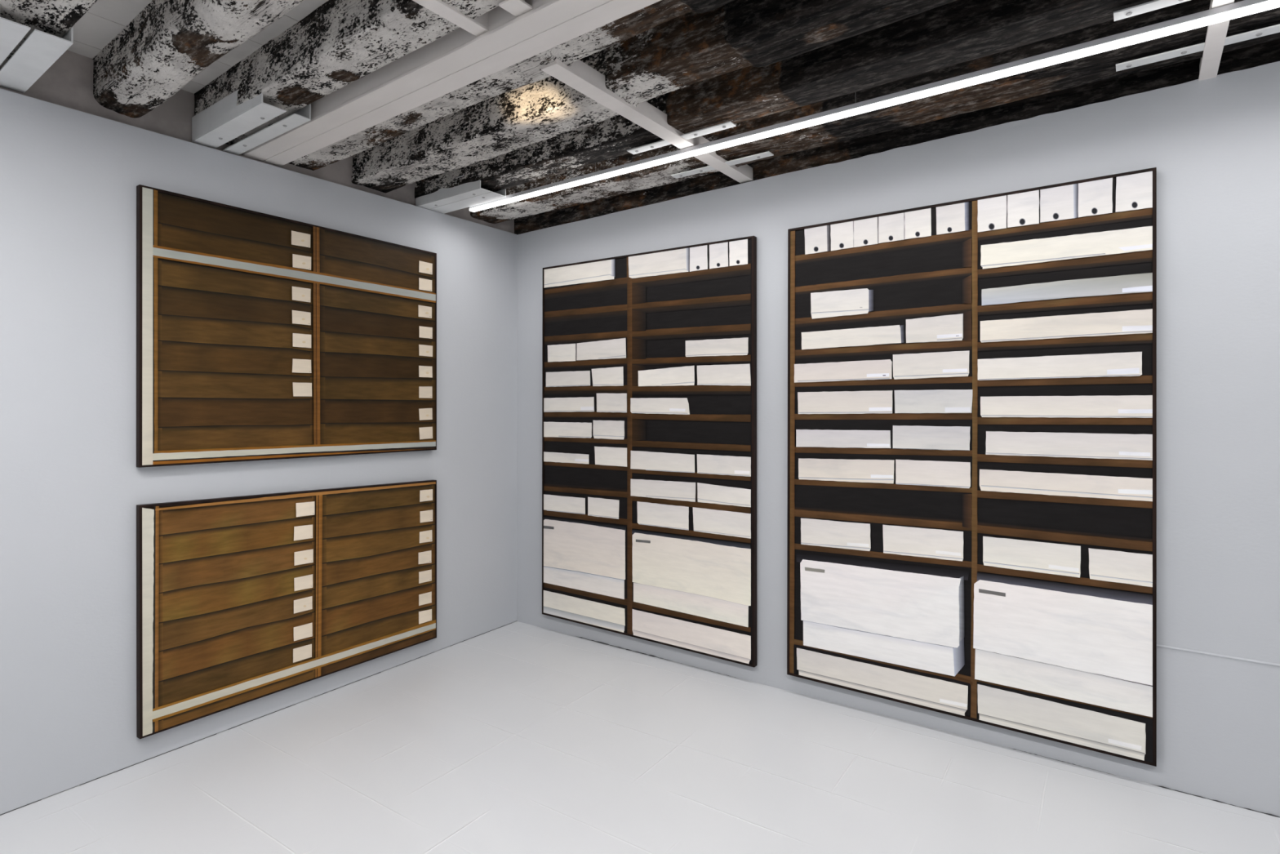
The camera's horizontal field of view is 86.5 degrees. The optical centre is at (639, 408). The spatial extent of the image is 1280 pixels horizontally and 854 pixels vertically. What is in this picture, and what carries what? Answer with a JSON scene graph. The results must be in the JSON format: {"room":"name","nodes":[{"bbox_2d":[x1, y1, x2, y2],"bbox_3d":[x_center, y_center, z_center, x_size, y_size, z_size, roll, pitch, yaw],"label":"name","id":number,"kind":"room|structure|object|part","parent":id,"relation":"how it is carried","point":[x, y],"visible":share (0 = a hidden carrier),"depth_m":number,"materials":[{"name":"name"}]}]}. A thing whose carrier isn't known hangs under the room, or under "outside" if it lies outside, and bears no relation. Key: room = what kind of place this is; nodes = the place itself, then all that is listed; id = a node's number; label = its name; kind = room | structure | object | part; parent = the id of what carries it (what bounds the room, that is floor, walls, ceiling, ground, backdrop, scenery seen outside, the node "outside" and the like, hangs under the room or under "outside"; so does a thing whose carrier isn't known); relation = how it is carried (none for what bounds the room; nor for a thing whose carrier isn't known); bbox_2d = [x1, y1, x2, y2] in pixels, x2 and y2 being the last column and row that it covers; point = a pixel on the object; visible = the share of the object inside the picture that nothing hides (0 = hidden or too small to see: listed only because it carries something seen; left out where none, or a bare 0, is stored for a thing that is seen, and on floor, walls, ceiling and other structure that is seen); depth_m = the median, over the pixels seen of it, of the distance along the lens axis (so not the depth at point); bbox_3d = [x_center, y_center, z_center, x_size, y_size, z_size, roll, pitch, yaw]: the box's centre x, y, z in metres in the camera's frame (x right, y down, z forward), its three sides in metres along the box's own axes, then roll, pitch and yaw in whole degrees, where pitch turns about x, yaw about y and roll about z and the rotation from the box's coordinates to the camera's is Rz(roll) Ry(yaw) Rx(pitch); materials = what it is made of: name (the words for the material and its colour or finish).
{"room":"art gallery","nodes":[
{"label":"art gallery","id":0,"kind":"room"},
{"bbox_2d":[66,0,328,93],"bbox_3d":[-2.286,-1.480,1.477,1.987,0.020,5.300,0,0,36],"label":"ceiling","id":1,"kind":"structure","parent":0,"point":[105,19],"depth_m":2.64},
{"bbox_2d":[0,50,516,813],"bbox_3d":[-2.663,0.085,2.385,0.140,3.150,6.320,0,0,35],"label":"wall","id":2,"kind":"structure","parent":0,"point":[72,485],"depth_m":2.89,"materials":[{"name":"paint"}]},
{"bbox_2d":[0,622,511,814],"bbox_3d":[-1.771,1.530,3.549,0.002,0.042,3.050,0,0,35],"label":"trim","id":3,"kind":"structure","parent":2,"relation":"attached to","point":[510,623],"depth_m":3.21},
{"bbox_2d":[136,184,436,467],"bbox_3d":[-1.719,-0.356,3.581,0.038,1.220,1.571,0,0,35],"label":"framed painting","id":4,"kind":"object","parent":2,"relation":"attached to","point":[260,336],"visible":1,"depth_m":3.40,"materials":[{"name":"brown wood"}]},
{"bbox_2d":[136,480,436,738],"bbox_3d":[-1.720,0.918,3.582,0.037,1.006,1.571,0,0,35],"label":"framed painting","id":5,"kind":"object","parent":2,"relation":"attached to","point":[242,599],"visible":1,"depth_m":3.39,"materials":[{"name":"brown wood"}]},
{"bbox_2d":[330,182,331,687],"bbox_3d":[-1.679,0.143,3.692,0.010,2.735,0.003,0,0,35],"label":"trim","id":6,"kind":"structure","parent":2,"relation":"attached to","point":[331,183],"depth_m":3.69,"materials":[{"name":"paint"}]},
{"bbox_2d":[0,620,1279,853],"bbox_3d":[0.061,1.594,0.488,6.700,0.233,6.300,0,0,35],"label":"floor","id":7,"kind":"structure","parent":0,"point":[516,737],"depth_m":2.76,"materials":[{"name":"white concrete"}]},
{"bbox_2d":[516,61,1279,816],"bbox_3d":[1.801,0.184,2.915,6.600,2.952,0.058,0,0,36],"label":"wall","id":8,"kind":"structure","parent":0,"point":[1213,144],"depth_m":2.67,"materials":[{"name":"paint"}]},
{"bbox_2d":[542,235,756,666],"bbox_3d":[-0.014,0.221,4.184,1.600,2.367,0.035,0,0,36],"label":"framed painting","id":9,"kind":"object","parent":8,"relation":"attached to","point":[649,359],"visible":1,"depth_m":4.09,"materials":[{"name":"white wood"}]},
{"bbox_2d":[576,635,1279,817],"bbox_3d":[1.036,1.496,3.435,3.651,0.021,0.004,0,0,36],"label":"trim","id":10,"kind":"structure","parent":8,"relation":"attached to","point":[576,636],"depth_m":2.70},
{"bbox_2d":[786,167,1156,766],"bbox_3d":[1.410,0.227,3.140,1.551,2.350,0.035,0,0,36],"label":"framed painting","id":11,"kind":"object","parent":8,"relation":"attached to","point":[971,519],"visible":1,"depth_m":3.03,"materials":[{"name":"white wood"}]},
{"bbox_2d":[777,582,1279,666],"bbox_3d":[2.054,0.938,2.693,3.270,0.019,0.006,0,0,36],"label":"trim","id":12,"kind":"structure","parent":8,"relation":"attached to","point":[778,583],"depth_m":2.59,"materials":[{"name":"paint"}]},
{"bbox_2d":[1198,0,1234,80],"bbox_3d":[1.498,-1.298,1.684,0.054,0.068,2.700,0,0,36],"label":"bar","id":13,"kind":"object","parent":8,"relation":"attached to","point":[1216,33],"visible":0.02,"depth_m":2.37,"materials":[{"name":"white metal"}]},
{"bbox_2d":[1113,0,1191,21],"bbox_3d":[1.767,-1.268,2.035,0.575,0.010,0.056,0,0,36],"label":"strap","id":14,"kind":"object","parent":13,"relation":"attached to","point":[1152,6],"visible":1,"depth_m":2.15,"materials":[{"name":"paint"}]},
{"bbox_2d":[1115,24,1279,71],"bbox_3d":[2.002,-1.268,2.368,0.567,0.010,0.056,0,0,36],"label":"strap","id":15,"kind":"object","parent":13,"relation":"attached to","point":[1263,32],"visible":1,"depth_m":2.40,"materials":[{"name":"paint"}]},
{"bbox_3d":[0.787,-1.480,-0.032,4.747,0.020,6.500,0,0,36],"label":"boards","id":16,"kind":"object","parent":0,"visible":0},
{"bbox_2d":[0,0,97,69],"bbox_3d":[0.072,-1.374,0.722,6.525,0.232,0.234,0,0,36],"label":"timber beam","id":17,"kind":"structure","parent":16,"relation":"attached to","point":[56,18],"depth_m":2.21,"materials":[{"name":"grey wood"}]},
{"bbox_2d":[0,17,73,93],"bbox_3d":[-2.226,-1.302,2.414,0.610,0.125,0.190,0,0,36],"label":"ceiling box","id":18,"kind":"object","parent":17,"relation":"attached to","point":[40,51],"visible":0.91,"depth_m":2.36,"materials":[{"name":"paint"}]},
{"bbox_3d":[-2.259,-1.302,2.370,0.610,0.125,0.080,0,0,36],"label":"angle plate","id":19,"kind":"part","parent":18,"relation":"part of","materials":[{"name":"paint"}]},
{"bbox_2d":[93,0,304,118],"bbox_3d":[0.295,-1.372,1.027,6.528,0.235,0.245,0,0,37],"label":"timber beam","id":20,"kind":"structure","parent":16,"relation":"attached to","point":[169,43],"depth_m":2.48,"materials":[{"name":"grey wood"}]},
{"bbox_2d":[194,0,505,145],"bbox_3d":[0.519,-1.375,1.333,6.527,0.231,0.217,0,0,37],"label":"timber beam","id":21,"kind":"structure","parent":16,"relation":"attached to","point":[340,42],"depth_m":2.52,"materials":[{"name":"grey wood"}]},
{"bbox_2d":[191,89,311,155],"bbox_3d":[-1.748,-1.295,3.043,0.680,0.119,0.204,0,0,36],"label":"ceiling box","id":22,"kind":"object","parent":21,"relation":"attached to","point":[223,122],"visible":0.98,"depth_m":3.00,"materials":[{"name":"paint"}]},
{"bbox_3d":[-1.710,-1.274,3.096,0.680,0.069,0.072,0,0,36],"label":"angle plate","id":23,"kind":"part","parent":22,"relation":"part of","materials":[{"name":"paint"}]},
{"bbox_2d":[242,0,661,166],"bbox_3d":[0.660,-1.354,1.478,6.435,0.215,0.255,0,0,37],"label":"steel beam","id":24,"kind":"structure","parent":16,"relation":"attached to","point":[519,30],"depth_m":2.51,"materials":[{"name":"white metal"}]},
{"bbox_2d":[412,0,488,36],"bbox_3d":[-0.865,-1.302,1.848,0.061,0.068,1.280,0,0,36],"label":"bar","id":25,"kind":"object","parent":24,"relation":"attached to","point":[478,26],"visible":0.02,"depth_m":2.21,"materials":[{"name":"white metal"}]},
{"bbox_2d":[288,0,734,170],"bbox_3d":[0.768,-1.384,1.671,6.525,0.224,0.236,0,0,36],"label":"timber beam","id":26,"kind":"structure","parent":16,"relation":"attached to","point":[528,71],"depth_m":2.63,"materials":[{"name":"grey wood"}]},
{"bbox_2d":[351,0,957,193],"bbox_3d":[1.006,-1.381,1.996,6.528,0.223,0.271,0,0,37],"label":"timber beam","id":27,"kind":"structure","parent":16,"relation":"attached to","point":[690,48],"depth_m":2.67,"materials":[{"name":"wood"}]},
{"bbox_2d":[541,57,753,182],"bbox_3d":[0.147,-1.298,3.177,0.080,0.068,1.640,0,0,36],"label":"bar","id":28,"kind":"object","parent":27,"relation":"attached to","point":[580,76],"visible":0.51,"depth_m":2.93,"materials":[{"name":"white metal"}]},
{"bbox_2d":[626,120,736,154],"bbox_3d":[0.184,-1.268,3.200,0.575,0.010,0.056,0,0,36],"label":"strap","id":29,"kind":"object","parent":28,"relation":"attached to","point":[726,125],"visible":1,"depth_m":3.16,"materials":[{"name":"paint"}]},
{"bbox_2d":[671,151,773,178],"bbox_3d":[0.419,-1.268,3.553,0.580,0.010,0.056,0,0,36],"label":"strap","id":30,"kind":"object","parent":28,"relation":"attached to","point":[765,154],"visible":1,"depth_m":3.52,"materials":[{"name":"paint"}]},
{"bbox_2d":[414,0,1155,198],"bbox_3d":[1.273,-1.385,2.361,6.526,0.209,0.248,0,0,36],"label":"timber beam","id":31,"kind":"structure","parent":16,"relation":"attached to","point":[959,31],"depth_m":2.68,"materials":[{"name":"black wood"}]},
{"bbox_2d":[415,174,506,213],"bbox_3d":[-1.082,-1.290,4.082,0.595,0.109,0.195,0,0,36],"label":"bracket","id":32,"kind":"object","parent":31,"relation":"attached to","point":[443,201],"visible":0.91,"depth_m":4.03,"materials":[{"name":"metal"}]},
{"bbox_3d":[-1.058,-1.271,4.115,0.595,0.063,0.114,0,0,36],"label":"angle plate","id":33,"kind":"part","parent":32,"relation":"part of","materials":[{"name":"paint"}]},
{"bbox_2d":[469,0,1279,212],"bbox_3d":[1.341,-1.347,2.506,5.900,0.237,0.038,0,0,36],"label":"lamp","id":34,"kind":"object","parent":16,"relation":"hanging from","point":[1246,7],"visible":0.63,"depth_m":2.62,"materials":[{"name":"white metal"}]},
{"bbox_2d":[470,0,1279,223],"bbox_3d":[1.552,-1.385,2.740,6.525,0.210,0.297,0,0,36],"label":"timber beam","id":35,"kind":"structure","parent":16,"relation":"attached to","point":[1101,66],"depth_m":2.91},
{"bbox_2d":[514,39,1279,235],"bbox_3d":[1.774,-1.360,3.044,6.525,0.259,0.224,0,0,36],"label":"timber beam","id":36,"kind":"structure","parent":16,"relation":"attached to","point":[1265,53],"depth_m":3.22,"materials":[{"name":"black wood"}]}
]}

